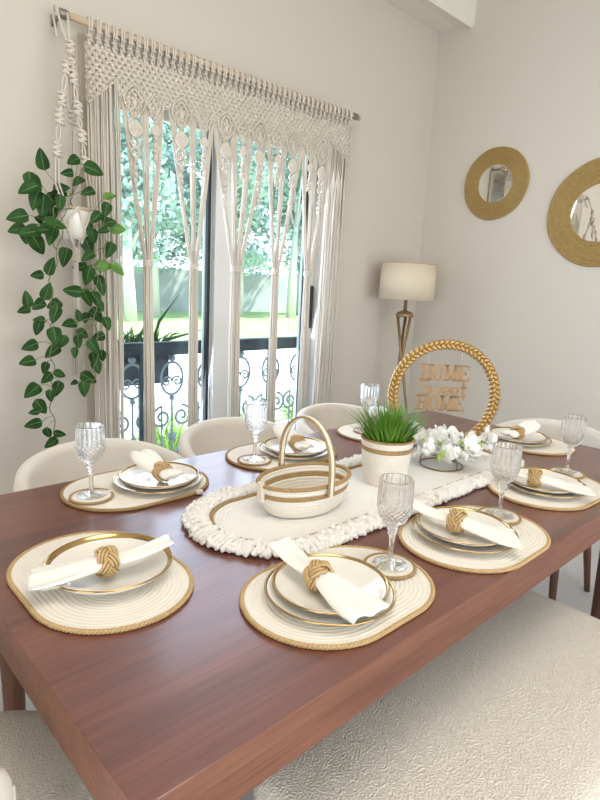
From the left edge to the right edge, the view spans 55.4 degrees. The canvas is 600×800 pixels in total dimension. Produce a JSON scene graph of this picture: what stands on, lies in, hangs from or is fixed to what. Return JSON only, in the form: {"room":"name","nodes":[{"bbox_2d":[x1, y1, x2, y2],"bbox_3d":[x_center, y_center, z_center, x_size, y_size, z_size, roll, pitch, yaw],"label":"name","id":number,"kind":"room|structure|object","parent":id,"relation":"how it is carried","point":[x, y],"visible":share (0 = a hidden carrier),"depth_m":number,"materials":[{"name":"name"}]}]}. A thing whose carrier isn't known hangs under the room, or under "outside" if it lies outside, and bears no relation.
{"room":"dining room","nodes":[
{"label":"dining room","id":0,"kind":"room"},
{"bbox_2d":[0,0,476,494],"bbox_3d":[-1.356,-0.910,2.099,6.660,3.500,0.490,-8,16,-43],"label":"wall","id":1,"kind":"structure","parent":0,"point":[372,60],"depth_m":3.09,"materials":[{"name":"beige paint"}]},
{"bbox_2d":[50,7,360,120],"bbox_3d":[-0.322,-1.615,2.873,1.790,0.044,0.117,-8,16,-43],"label":"curtain rod","id":2,"kind":"object","parent":1,"relation":"attached to","point":[62,12],"visible":0.61,"depth_m":2.52,"materials":[{"name":"brown wood"}]},
{"bbox_2d":[51,5,93,374],"bbox_3d":[-0.937,-0.818,2.322,0.186,1.445,0.189,-8,16,-43],"label":"hanger","id":3,"kind":"object","parent":2,"relation":"hanging from","point":[69,69],"visible":0.88,"depth_m":2.25,"materials":[{"name":"beige fabric"}]},
{"bbox_2d":[6,147,125,447],"bbox_3d":[-0.942,-0.394,2.353,0.490,1.176,0.220,-8,16,-43],"label":"trailing plant","id":4,"kind":"object","parent":3,"relation":"hanging from","point":[45,204],"visible":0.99,"depth_m":2.29,"materials":[{"name":"green plant"}]},
{"bbox_2d":[84,16,352,444],"bbox_3d":[-0.339,-0.502,3.081,1.627,2.306,0.065,-8,16,-43],"label":"curtain","id":5,"kind":"object","parent":2,"relation":"hanging from","point":[318,136],"visible":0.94,"depth_m":2.83,"materials":[{"name":"beige fabric"}]},
{"bbox_2d":[128,118,142,191],"bbox_3d":[-0.737,-1.085,2.544,0.071,0.306,0.040,-8,16,-43],"label":"pendant","id":6,"kind":"object","parent":5,"relation":"attached to","point":[135,129],"depth_m":2.53,"materials":[{"name":"beige fabric"}]},
{"bbox_2d":[151,124,160,166],"bbox_3d":[-0.656,-1.153,2.592,0.041,0.184,0.042,5,12,9],"label":"pendant","id":7,"kind":"object","parent":5,"relation":"attached to","point":[155,129],"depth_m":2.59,"materials":[{"name":"beige fabric"}]},
{"bbox_2d":[175,130,187,198],"bbox_3d":[-0.566,-1.109,2.703,0.071,0.306,0.040,-8,16,-43],"label":"pendant","id":8,"kind":"object","parent":5,"relation":"attached to","point":[181,139],"depth_m":2.69,"materials":[{"name":"beige fabric"}]},
{"bbox_2d":[200,136,208,176],"bbox_3d":[-0.467,-1.179,2.769,0.041,0.184,0.042,5,12,9],"label":"pendant","id":9,"kind":"object","parent":5,"relation":"attached to","point":[204,142],"depth_m":2.77,"materials":[{"name":"beige fabric"}]},
{"bbox_2d":[220,142,231,205],"bbox_3d":[-0.380,-1.135,2.876,0.071,0.306,0.040,-8,16,-43],"label":"pendant","id":10,"kind":"object","parent":5,"relation":"attached to","point":[225,149],"depth_m":2.86,"materials":[{"name":"beige fabric"}]},
{"bbox_2d":[239,146,246,183],"bbox_3d":[-0.295,-1.204,2.929,0.041,0.184,0.042,5,12,9],"label":"pendant","id":11,"kind":"object","parent":5,"relation":"attached to","point":[243,151],"depth_m":2.93,"materials":[{"name":"beige fabric"}]},
{"bbox_2d":[254,150,264,210],"bbox_3d":[-0.224,-1.157,3.022,0.071,0.306,0.040,-8,16,-43],"label":"pendant","id":12,"kind":"object","parent":5,"relation":"attached to","point":[259,157],"depth_m":3.01,"materials":[{"name":"beige fabric"}]},
{"bbox_2d":[274,154,281,189],"bbox_3d":[-0.125,-1.228,3.087,0.041,0.184,0.042,5,12,9],"label":"pendant","id":13,"kind":"object","parent":5,"relation":"attached to","point":[278,160],"depth_m":3.09,"materials":[{"name":"beige fabric"}]},
{"bbox_2d":[288,158,297,215],"bbox_3d":[-0.052,-1.181,3.181,0.071,0.306,0.040,-8,16,-43],"label":"pendant","id":14,"kind":"object","parent":5,"relation":"attached to","point":[292,165],"depth_m":3.17,"materials":[{"name":"beige fabric"}]},
{"bbox_2d":[306,163,313,196],"bbox_3d":[0.053,-1.253,3.253,0.041,0.184,0.042,5,12,9],"label":"pendant","id":15,"kind":"object","parent":5,"relation":"attached to","point":[310,183],"depth_m":3.25,"materials":[{"name":"beige fabric"}]},
{"bbox_2d":[316,165,325,220],"bbox_3d":[0.112,-1.205,3.334,0.071,0.306,0.040,-8,16,-43],"label":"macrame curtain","id":16,"kind":"object","parent":5,"relation":"attached to","point":[321,172],"depth_m":3.33,"materials":[{"name":"beige fabric"}]},
{"bbox_2d":[92,59,332,428],"bbox_3d":[-0.457,-0.475,3.273,1.560,2.265,0.175,-8,16,-43],"label":"door","id":17,"kind":"structure","parent":1,"relation":"attached to","point":[216,274],"depth_m":3.25,"materials":[{"name":"white"}]},
{"bbox_2d":[0,540,599,799],"bbox_3d":[0.585,1.390,0.365,6.660,0.120,6.420,-8,16,-43],"label":"floor","id":18,"kind":"structure","parent":0,"point":[570,589],"depth_m":2.69,"materials":[{"name":"tile"}]},
{"bbox_2d":[0,710,93,799],"bbox_3d":[-0.604,0.759,0.958,0.554,0.766,0.511,-8,16,-43],"label":"dining chair","id":19,"kind":"object","parent":18,"relation":"on","point":[33,765],"visible":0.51,"depth_m":1.04,"materials":[{"name":"beige fabric"}]},
{"bbox_2d":[13,438,183,491],"bbox_3d":[-0.623,0.562,1.919,0.581,0.766,0.554,-8,16,-43],"label":"dining chair","id":20,"kind":"object","parent":18,"relation":"on","point":[60,463],"visible":0.24,"depth_m":1.98,"materials":[{"name":"beige fabric"}]},
{"bbox_2d":[178,417,300,457],"bbox_3d":[-0.205,0.497,2.334,0.581,0.766,0.554,-8,16,-43],"label":"dining chair","id":21,"kind":"object","parent":18,"relation":"on","point":[213,435],"visible":0.17,"depth_m":2.43,"materials":[{"name":"beige fabric"}]},
{"bbox_2d":[0,410,599,799],"bbox_3d":[0.212,0.625,1.841,2.163,0.750,1.090,-8,16,-43],"label":"dining table","id":22,"kind":"object","parent":18,"relation":"on","point":[196,702],"visible":0.52,"depth_m":0.93,"materials":[{"name":"brown wood"}]},
{"bbox_2d":[6,530,193,634],"bbox_3d":[-0.400,0.349,1.145,0.306,0.011,0.422,-8,16,-43],"label":"placemat","id":23,"kind":"object","parent":22,"relation":"on","point":[147,604],"visible":0.69,"depth_m":1.05,"materials":[{"name":"beige fabric"}]},
{"bbox_2d":[43,533,172,595],"bbox_3d":[-0.379,0.331,1.138,0.246,0.033,0.246,-8,16,-43],"label":"plate","id":24,"kind":"object","parent":23,"relation":"on","point":[132,575],"visible":0.69,"depth_m":1.16,"materials":[{"name":"white ceramic"}]},
{"bbox_2d":[17,533,173,594],"bbox_3d":[-0.386,0.307,1.102,0.276,0.045,0.101,-4,14,-31],"label":"napkin","id":25,"kind":"object","parent":24,"relation":"on","point":[49,577],"visible":0.92,"depth_m":1.08,"materials":[{"name":"white fabric"}]},
{"bbox_2d":[94,545,120,577],"bbox_3d":[-0.375,0.313,1.109,0.043,0.062,0.061,-4,14,-31],"label":"napkin ring","id":26,"kind":"object","parent":25,"relation":"on","point":[104,554],"visible":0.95,"depth_m":1.09,"materials":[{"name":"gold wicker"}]},
{"bbox_2d":[60,468,208,511],"bbox_3d":[-0.464,0.244,1.638,0.428,0.013,0.317,-8,16,-43],"label":"placemat","id":27,"kind":"object","parent":22,"relation":"on","point":[123,500],"visible":0.51,"depth_m":1.56,"materials":[{"name":"beige fabric"}]},
{"bbox_2d":[69,488,113,504],"bbox_3d":[-0.554,0.256,1.525,0.117,0.009,0.115,-8,16,-43],"label":"coaster","id":28,"kind":"object","parent":27,"relation":"on","point":[73,498],"visible":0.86,"depth_m":1.50,"materials":[{"name":"beige fabric"}]},
{"bbox_2d":[75,422,105,499],"bbox_3d":[-0.550,0.159,1.504,0.079,0.194,0.078,-8,16,-43],"label":"goblet","id":29,"kind":"object","parent":28,"relation":"on","point":[90,445],"visible":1,"depth_m":1.48,"materials":[{"name":"clear glass"}]},
{"bbox_2d":[112,471,202,493],"bbox_3d":[-0.409,0.231,1.649,0.252,0.021,0.252,-8,16,-43],"label":"dinner plate","id":30,"kind":"object","parent":27,"relation":"on","point":[116,481],"visible":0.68,"depth_m":1.59,"materials":[{"name":"white ceramic"}]},
{"bbox_2d":[118,461,198,489],"bbox_3d":[-0.408,0.223,1.656,0.226,0.024,0.226,-8,16,-43],"label":"plate","id":31,"kind":"object","parent":30,"relation":"on","point":[132,475],"visible":0.77,"depth_m":1.65,"materials":[{"name":"white ceramic"}]},
{"bbox_2d":[130,448,184,479],"bbox_3d":[-0.413,0.185,1.645,0.167,0.061,0.082,12,15,37],"label":"napkin","id":32,"kind":"object","parent":31,"relation":"on","point":[145,459],"visible":0.83,"depth_m":1.64,"materials":[{"name":"white fabric"}]},
{"bbox_2d":[151,461,173,481],"bbox_3d":[-0.392,0.204,1.631,0.043,0.062,0.061,12,15,37],"label":"napkin ring","id":33,"kind":"object","parent":32,"relation":"on","point":[159,466],"visible":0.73,"depth_m":1.61,"materials":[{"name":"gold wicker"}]},
{"bbox_2d":[225,441,336,470],"bbox_3d":[-0.062,0.188,2.012,0.422,0.011,0.306,-8,16,-43],"label":"placemat","id":34,"kind":"object","parent":22,"relation":"on","point":[231,455],"visible":0.35,"depth_m":1.95,"materials":[{"name":"beige fabric"}]},
{"bbox_2d":[237,454,271,465],"bbox_3d":[-0.150,0.199,1.900,0.117,0.009,0.115,-8,16,-43],"label":"coaster","id":35,"kind":"object","parent":34,"relation":"on","point":[240,460],"visible":0.67,"depth_m":1.87,"materials":[{"name":"beige fabric"}]},
{"bbox_2d":[243,400,266,462],"bbox_3d":[-0.146,0.102,1.879,0.079,0.194,0.078,-8,16,-43],"label":"goblet","id":36,"kind":"object","parent":35,"relation":"on","point":[255,419],"visible":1,"depth_m":1.85,"materials":[{"name":"clear glass"}]},
{"bbox_2d":[259,442,327,459],"bbox_3d":[-0.017,0.176,2.014,0.252,0.021,0.252,-8,16,-43],"label":"dinner plate","id":37,"kind":"object","parent":34,"relation":"on","point":[262,447],"visible":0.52,"depth_m":1.96,"materials":[{"name":"white ceramic"}]},
{"bbox_2d":[263,436,325,455],"bbox_3d":[-0.016,0.168,2.020,0.226,0.024,0.226,-8,16,-43],"label":"plate","id":38,"kind":"object","parent":37,"relation":"on","point":[272,444],"visible":0.66,"depth_m":2.02,"materials":[{"name":"white ceramic"}]},
{"bbox_2d":[272,423,315,449],"bbox_3d":[-0.029,0.127,2.015,0.089,0.063,0.196,-5,14,-33],"label":"napkin","id":39,"kind":"object","parent":38,"relation":"on","point":[278,430],"visible":0.73,"depth_m":2.00,"materials":[{"name":"white fabric"}]},
{"bbox_2d":[288,434,305,451],"bbox_3d":[-0.009,0.150,1.987,0.061,0.062,0.043,-5,14,-33],"label":"napkin ring","id":40,"kind":"object","parent":39,"relation":"on","point":[294,438],"visible":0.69,"depth_m":1.97,"materials":[{"name":"gold wicker"}]},
{"bbox_2d":[239,545,434,650],"bbox_3d":[0.079,0.375,1.134,0.422,0.011,0.306,-8,16,-43],"label":"placemat","id":41,"kind":"object","parent":22,"relation":"on","point":[415,594],"visible":0.56,"depth_m":1.03,"materials":[{"name":"beige fabric"}]},
{"bbox_2d":[264,566,395,626],"bbox_3d":[0.057,0.367,1.098,0.252,0.021,0.252,-8,16,-43],"label":"dinner plate","id":42,"kind":"object","parent":41,"relation":"on","point":[273,597],"visible":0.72,"depth_m":1.03,"materials":[{"name":"white ceramic"}]},
{"bbox_2d":[272,553,389,614],"bbox_3d":[0.058,0.359,1.104,0.226,0.024,0.226,-8,16,-43],"label":"plate","id":43,"kind":"object","parent":42,"relation":"on","point":[289,584],"visible":0.7,"depth_m":1.12,"materials":[{"name":"white ceramic"}]},
{"bbox_2d":[269,537,388,625],"bbox_3d":[0.044,0.333,1.081,0.099,0.051,0.266,-7,15,-41],"label":"napkin","id":44,"kind":"object","parent":43,"relation":"on","point":[350,601],"visible":0.91,"depth_m":1.04,"materials":[{"name":"white fabric"}]},
{"bbox_2d":[302,559,334,591],"bbox_3d":[0.036,0.335,1.092,0.061,0.062,0.043,-7,15,-41],"label":"napkin ring","id":45,"kind":"object","parent":44,"relation":"on","point":[311,572],"visible":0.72,"depth_m":1.08,"materials":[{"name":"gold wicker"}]},
{"bbox_2d":[363,552,416,579],"bbox_3d":[0.191,0.354,1.225,0.117,0.008,0.115,0,12,-14],"label":"coaster","id":46,"kind":"object","parent":41,"relation":"on","point":[411,569],"visible":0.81,"depth_m":1.21,"materials":[{"name":"beige fabric"}]},
{"bbox_2d":[372,473,414,571],"bbox_3d":[0.197,0.257,1.205,0.079,0.194,0.078,-8,16,-43],"label":"goblet","id":47,"kind":"object","parent":46,"relation":"on","point":[395,498],"visible":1,"depth_m":1.18,"materials":[{"name":"clear glass"}]},
{"bbox_2d":[336,420,365,441],"bbox_3d":[0.344,0.129,2.401,0.422,0.011,0.306,-8,16,-43],"label":"placemat","id":48,"kind":"object","parent":22,"relation":"on","point":[346,431],"visible":0.18,"depth_m":2.34,"materials":[{"name":"beige fabric"}]},
{"bbox_2d":[353,427,362,433],"bbox_3d":[0.274,0.127,2.355,0.117,0.008,0.115,0,12,-14],"label":"coaster","id":49,"kind":"object","parent":48,"relation":"on","point":[354,430],"visible":0.23,"depth_m":2.33,"materials":[{"name":"beige fabric"}]},
{"bbox_2d":[358,383,378,431],"bbox_3d":[0.280,0.030,2.335,0.079,0.194,0.078,-8,16,-43],"label":"goblet","id":50,"kind":"object","parent":49,"relation":"on","point":[369,392],"visible":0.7,"depth_m":2.30,"materials":[{"name":"clear glass"}]},
{"bbox_2d":[181,444,524,558],"bbox_3d":[0.251,0.246,1.761,1.348,0.030,0.442,-8,16,-43],"label":"table runner","id":51,"kind":"object","parent":22,"relation":"on","point":[230,519],"visible":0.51,"depth_m":1.48,"materials":[{"name":"white fabric"}]},
{"bbox_2d":[256,415,351,517],"bbox_3d":[0.014,0.164,1.512,0.283,0.249,0.210,-1,12,-19],"label":"rope basket","id":52,"kind":"object","parent":51,"relation":"on","point":[301,489],"visible":1,"depth_m":1.47,"materials":[{"name":"beige fabric"}]},
{"bbox_2d":[342,398,436,486],"bbox_3d":[0.251,0.119,1.745,0.309,0.267,0.339,11,14,35],"label":"potted grass","id":53,"kind":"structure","parent":51,"relation":"on","point":[387,444],"depth_m":1.70,"materials":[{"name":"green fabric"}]},
{"bbox_2d":[361,435,413,486],"bbox_3d":[0.264,0.183,1.762,0.160,0.136,0.160,-8,16,-43],"label":"pot","id":54,"kind":"object","parent":53,"relation":"attached to","point":[380,456],"depth_m":1.70,"materials":[{"name":"beige fabric"}]},
{"bbox_2d":[388,339,500,437],"bbox_3d":[0.529,-0.017,2.102,0.414,0.415,0.030,3,12,-1],"label":"hoop","id":55,"kind":"object","parent":51,"relation":"on","point":[401,368],"visible":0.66,"depth_m":2.09,"materials":[{"name":"gold metal"}]},
{"bbox_2d":[411,424,497,471],"bbox_3d":[0.523,0.146,1.982,0.338,0.145,0.256,-8,16,-43],"label":"flower arrangement","id":56,"kind":"object","parent":51,"relation":"on","point":[451,444],"visible":0.92,"depth_m":1.90,"materials":[{"name":"white plant"}]},
{"bbox_2d":[398,505,550,573],"bbox_3d":[0.432,0.334,1.419,0.422,0.011,0.306,-8,16,-43],"label":"placemat","id":57,"kind":"object","parent":22,"relation":"on","point":[535,540],"visible":0.56,"depth_m":1.31,"materials":[{"name":"beige fabric"}]},
{"bbox_2d":[412,513,518,553],"bbox_3d":[0.400,0.323,1.397,0.252,0.021,0.252,-8,16,-43],"label":"dinner plate","id":58,"kind":"object","parent":57,"relation":"on","point":[497,548],"visible":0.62,"depth_m":1.33,"materials":[{"name":"white ceramic"}]},
{"bbox_2d":[417,506,509,546],"bbox_3d":[0.401,0.314,1.403,0.226,0.024,0.226,-8,16,-43],"label":"plate","id":59,"kind":"object","parent":58,"relation":"on","point":[437,528],"visible":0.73,"depth_m":1.41,"materials":[{"name":"white ceramic"}]},
{"bbox_2d":[412,498,520,549],"bbox_3d":[0.393,0.290,1.378,0.280,0.051,0.102,9,13,28],"label":"napkin","id":60,"kind":"object","parent":59,"relation":"on","point":[503,535],"visible":0.94,"depth_m":1.35,"materials":[{"name":"white fabric"}]},
{"bbox_2d":[446,508,467,532],"bbox_3d":[0.379,0.292,1.385,0.043,0.062,0.061,9,13,28],"label":"napkin ring","id":61,"kind":"object","parent":60,"relation":"on","point":[452,525],"visible":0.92,"depth_m":1.37,"materials":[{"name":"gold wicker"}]},
{"bbox_2d":[478,507,521,524],"bbox_3d":[0.531,0.309,1.529,0.117,0.008,0.115,0,12,-14],"label":"coaster","id":62,"kind":"object","parent":57,"relation":"on","point":[517,519],"visible":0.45,"depth_m":1.52,"materials":[{"name":"beige fabric"}]},
{"bbox_2d":[485,441,521,519],"bbox_3d":[0.537,0.212,1.509,0.079,0.194,0.078,-8,16,-43],"label":"goblet","id":63,"kind":"object","parent":62,"relation":"on","point":[505,466],"visible":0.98,"depth_m":1.48,"materials":[{"name":"clear glass"}]},
{"bbox_2d":[480,428,574,455],"bbox_3d":[0.902,0.167,2.349,0.422,0.011,0.306,13,15,40],"label":"placemat","id":64,"kind":"object","parent":22,"relation":"on","point":[557,447],"visible":0.28,"depth_m":2.23,"materials":[{"name":"beige fabric"}]},
{"bbox_2d":[497,437,551,446],"bbox_3d":[0.886,0.157,2.325,0.252,0.021,0.252,-8,16,-43],"label":"dinner plate","id":65,"kind":"object","parent":64,"relation":"on","point":[549,440],"visible":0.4,"depth_m":2.26,"materials":[{"name":"white ceramic"}]},
{"bbox_2d":[489,427,547,443],"bbox_3d":[0.887,0.149,2.331,0.226,0.024,0.226,-8,16,-43],"label":"plate","id":66,"kind":"object","parent":65,"relation":"on","point":[537,437],"visible":0.65,"depth_m":2.33,"materials":[{"name":"white ceramic"}]},
{"bbox_2d":[500,420,540,437],"bbox_3d":[0.887,0.116,2.296,0.172,0.063,0.081,-4,14,-31],"label":"napkin","id":67,"kind":"object","parent":66,"relation":"on","point":[530,426],"visible":0.91,"depth_m":2.28,"materials":[{"name":"white fabric"}]},
{"bbox_2d":[510,425,524,439],"bbox_3d":[0.869,0.132,2.288,0.043,0.062,0.061,-4,14,-31],"label":"napkin ring","id":68,"kind":"object","parent":67,"relation":"attached to","point":[520,430],"visible":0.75,"depth_m":2.27,"materials":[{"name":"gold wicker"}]},
{"bbox_2d":[487,468,599,510],"bbox_3d":[0.778,0.274,1.797,0.422,0.011,0.306,-7,15,-40],"label":"placemat","id":69,"kind":"object","parent":22,"relation":"on","point":[512,494],"visible":0.35,"depth_m":1.68,"materials":[{"name":"beige fabric"}]},
{"bbox_2d":[508,482,588,497],"bbox_3d":[0.756,0.264,1.773,0.252,0.021,0.252,-8,16,-43],"label":"dinner plate","id":70,"kind":"object","parent":69,"relation":"on","point":[568,495],"visible":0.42,"depth_m":1.70,"materials":[{"name":"white ceramic"}]},
{"bbox_2d":[513,467,580,493],"bbox_3d":[0.757,0.255,1.779,0.226,0.024,0.226,-8,16,-43],"label":"plate","id":71,"kind":"object","parent":70,"relation":"on","point":[522,482],"visible":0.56,"depth_m":1.79,"materials":[{"name":"white ceramic"}]},
{"bbox_2d":[517,471,590,495],"bbox_3d":[0.741,0.235,1.729,0.257,0.051,0.093,8,12,22],"label":"napkin","id":72,"kind":"object","parent":71,"relation":"on","point":[582,488],"visible":0.73,"depth_m":1.70,"materials":[{"name":"white fabric"}]},
{"bbox_2d":[527,468,542,487],"bbox_3d":[0.714,0.236,1.740,0.043,0.062,0.061,8,12,22],"label":"napkin ring","id":73,"kind":"object","parent":72,"relation":"attached to","point":[533,473],"visible":0.97,"depth_m":1.72,"materials":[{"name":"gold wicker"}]},
{"bbox_2d":[549,467,584,478],"bbox_3d":[0.897,0.246,1.927,0.117,0.008,0.115,0,12,-14],"label":"coaster","id":74,"kind":"object","parent":69,"relation":"on","point":[581,475],"visible":0.39,"depth_m":1.92,"materials":[{"name":"beige fabric"}]},
{"bbox_2d":[555,414,586,475],"bbox_3d":[0.903,0.148,1.907,0.079,0.194,0.078,-8,16,-43],"label":"goblet","id":75,"kind":"object","parent":74,"relation":"on","point":[573,426],"visible":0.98,"depth_m":1.88,"materials":[{"name":"clear glass"}]},
{"bbox_2d":[295,403,372,434],"bbox_3d":[0.247,0.439,2.729,0.581,0.766,0.554,-8,16,-43],"label":"dining chair","id":76,"kind":"object","parent":18,"relation":"on","point":[331,415],"visible":0.21,"depth_m":2.86,"materials":[{"name":"beige fabric"}]},
{"bbox_2d":[378,262,436,413],"bbox_3d":[0.690,-0.172,3.961,0.372,1.511,0.372,-8,16,-43],"label":"floor lamp","id":77,"kind":"object","parent":18,"relation":"on","point":[415,281],"visible":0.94,"depth_m":3.69,"materials":[{"name":"beige fabric"}]},
{"bbox_2d":[253,590,599,799],"bbox_3d":[0.434,0.888,1.305,1.070,0.472,0.465,-8,16,-43],"label":"bench","id":78,"kind":"object","parent":18,"relation":"on","point":[510,710],"visible":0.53,"depth_m":1.17,"materials":[{"name":"fabric"}]},
{"bbox_2d":[496,418,599,600],"bbox_3d":[1.077,0.504,2.611,0.554,0.766,0.581,-8,16,-43],"label":"dining chair","id":79,"kind":"object","parent":18,"relation":"on","point":[551,428],"visible":0.14,"depth_m":2.64,"materials":[{"name":"beige fabric"}]},
{"bbox_2d":[407,0,599,430],"bbox_3d":[3.098,-0.693,2.115,0.200,3.500,6.200,-8,16,-43],"label":"wall","id":80,"kind":"structure","parent":0,"point":[525,78],"depth_m":3.71,"materials":[{"name":"beige paint"}]},
{"bbox_2d":[464,147,529,219],"bbox_3d":[1.292,-1.429,3.781,0.017,0.460,0.460,-8,16,-43],"label":"round mirror","id":81,"kind":"object","parent":80,"relation":"attached to","point":[496,183],"visible":1,"depth_m":3.77,"materials":[{"name":"gold wicker"}]},
{"bbox_2d":[479,164,511,202],"bbox_3d":[1.290,-1.431,3.782,0.001,0.252,0.252,-8,16,-43],"label":"mirror glass","id":82,"kind":"object","parent":81,"relation":"attached to","point":[495,183],"depth_m":3.78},
{"bbox_2d":[547,158,599,266],"bbox_3d":[1.751,-1.095,3.339,0.017,0.620,0.620,-8,16,-43],"label":"round mirror","id":83,"kind":"object","parent":80,"relation":"attached to","point":[573,217],"visible":1,"depth_m":3.42,"materials":[{"name":"gold wicker"}]},
{"bbox_2d":[571,184,599,241],"bbox_3d":[1.751,-1.094,3.338,0.001,0.342,0.342,-8,16,-43],"label":"mirror glass","id":84,"kind":"object","parent":83,"relation":"attached to","point":[585,214],"depth_m":3.39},
{"label":"outside","id":85,"kind":"structure","parent":0,"visible":0},
{"bbox_2d":[117,311,297,341],"bbox_3d":[0.304,-3.174,23.529,57.000,0.110,12.000,-8,16,-43],"label":"lawn","id":86,"kind":"structure","parent":85,"point":[252,324],"depth_m":19.46,"materials":[{"name":"green plant"}]},
{"bbox_2d":[114,111,190,321],"bbox_3d":[-5.692,-6.594,18.679,4.429,7.987,3.696,-3,13,-25],"label":"tree","id":87,"kind":"object","parent":86,"relation":"on","point":[131,247],"visible":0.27,"depth_m":18.61,"materials":[{"name":"green plant"}]},
{"bbox_2d":[120,119,202,316],"bbox_3d":[-5.363,-7.401,21.149,3.831,8.607,4.818,2,12,-6],"label":"tree","id":88,"kind":"object","parent":86,"relation":"on","point":[170,161],"visible":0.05,"depth_m":20.88,"materials":[{"name":"green plant"}]},
{"bbox_2d":[134,158,200,273],"bbox_3d":[-5.842,-7.594,23.531,3.696,7.987,4.429,-2,13,-24],"label":"tree","id":89,"kind":"object","parent":86,"relation":"on","point":[168,257],"visible":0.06,"depth_m":23.53,"materials":[{"name":"green plant"}]},
{"bbox_2d":[164,128,279,275],"bbox_3d":[-3.155,-6.846,21.727,4.833,7.505,4.445,3,12,2],"label":"tree","id":90,"kind":"object","parent":86,"relation":"on","point":[250,254],"visible":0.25,"depth_m":21.49,"materials":[{"name":"green plant"}]},
{"bbox_2d":[237,143,290,315],"bbox_3d":[-2.299,-7.606,24.444,3.696,7.987,4.429,-4,13,-28],"label":"tree","id":91,"kind":"object","parent":86,"relation":"on","point":[266,228],"visible":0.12,"depth_m":23.83,"materials":[{"name":"green plant"}]},
{"bbox_2d":[247,147,305,317],"bbox_3d":[-0.191,-7.879,24.736,3.831,8.607,4.818,13,15,41],"label":"tree","id":92,"kind":"object","parent":86,"relation":"on","point":[295,228],"visible":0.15,"depth_m":24.69,"materials":[{"name":"green plant"}]},
{"bbox_2d":[262,162,301,314],"bbox_3d":[0.288,-7.825,27.346,4.445,7.505,4.833,5,12,10],"label":"tree","id":93,"kind":"object","parent":86,"relation":"on","point":[287,258],"visible":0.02,"depth_m":27.45,"materials":[{"name":"green plant"}]},
{"bbox_3d":[0.394,0.117,2.404,0.252,0.021,0.252,-8,16,-43],"label":"dinner plate","id":94,"kind":"object","parent":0,"visible":0},
{"bbox_3d":[0.395,0.108,2.410,0.226,0.024,0.226,-8,16,-43],"label":"plate","id":95,"kind":"object","parent":94,"relation":"on","visible":0},
{"bbox_2d":[371,407,409,421],"bbox_3d":[0.378,0.070,2.403,0.167,0.061,0.082,13,15,40],"label":"napkin","id":96,"kind":"object","parent":95,"relation":"on","point":[376,409],"visible":0.12,"depth_m":2.41,"materials":[{"name":"white fabric"}]},
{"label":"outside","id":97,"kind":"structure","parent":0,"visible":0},
{"bbox_2d":[120,348,295,438],"bbox_3d":[7.206,-1.368,16.394,57.000,0.100,8.180,-8,16,-43],"label":"terrace","id":98,"kind":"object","parent":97,"point":[255,358],"depth_m":8.56,"materials":[{"name":"white concrete"}]},
{"bbox_2d":[124,387,187,453],"bbox_3d":[-1.097,0.231,4.554,1.088,0.711,1.211,10,14,31],"label":"grass plant","id":99,"kind":"object","parent":98,"relation":"on","point":[166,442],"visible":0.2,"depth_m":4.57,"materials":[{"name":"green plant"}]},
{"bbox_2d":[120,336,296,452],"bbox_3d":[-0.584,0.187,3.752,3.000,1.165,0.060,-8,16,-43],"label":"balcony railing","id":100,"kind":"object","parent":98,"relation":"on","point":[161,348],"visible":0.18,"depth_m":3.49,"materials":[{"name":"grey metal"}]},
{"bbox_2d":[123,296,200,385],"bbox_3d":[-0.873,-0.382,3.528,0.689,0.541,0.175,-8,16,-43],"label":"planter","id":101,"kind":"object","parent":100,"relation":"hanging from","point":[131,373],"visible":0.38,"depth_m":3.47,"materials":[{"name":"grey"}]},
{"bbox_2d":[200,387,291,423],"bbox_3d":[-0.540,0.121,5.462,1.036,0.616,1.162,-8,16,-43],"label":"grass plant","id":102,"kind":"object","parent":98,"relation":"on","point":[244,395],"visible":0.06,"depth_m":5.42,"materials":[{"name":"green plant"}]},
{"bbox_2d":[251,368,294,419],"bbox_3d":[0.060,-0.023,6.119,1.040,0.693,1.211,-8,16,-43],"label":"grass plant","id":103,"kind":"object","parent":98,"relation":"on","point":[292,407],"visible":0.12,"depth_m":6.12,"materials":[{"name":"green plant"}]},
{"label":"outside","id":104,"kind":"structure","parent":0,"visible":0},
{"bbox_2d":[117,266,296,311],"bbox_3d":[-3.857,-5.197,27.689,57.000,2.000,0.300,-8,16,-43],"label":"wall","id":105,"kind":"structure","parent":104,"point":[256,290],"depth_m":26.40,"materials":[{"name":"white paint"}]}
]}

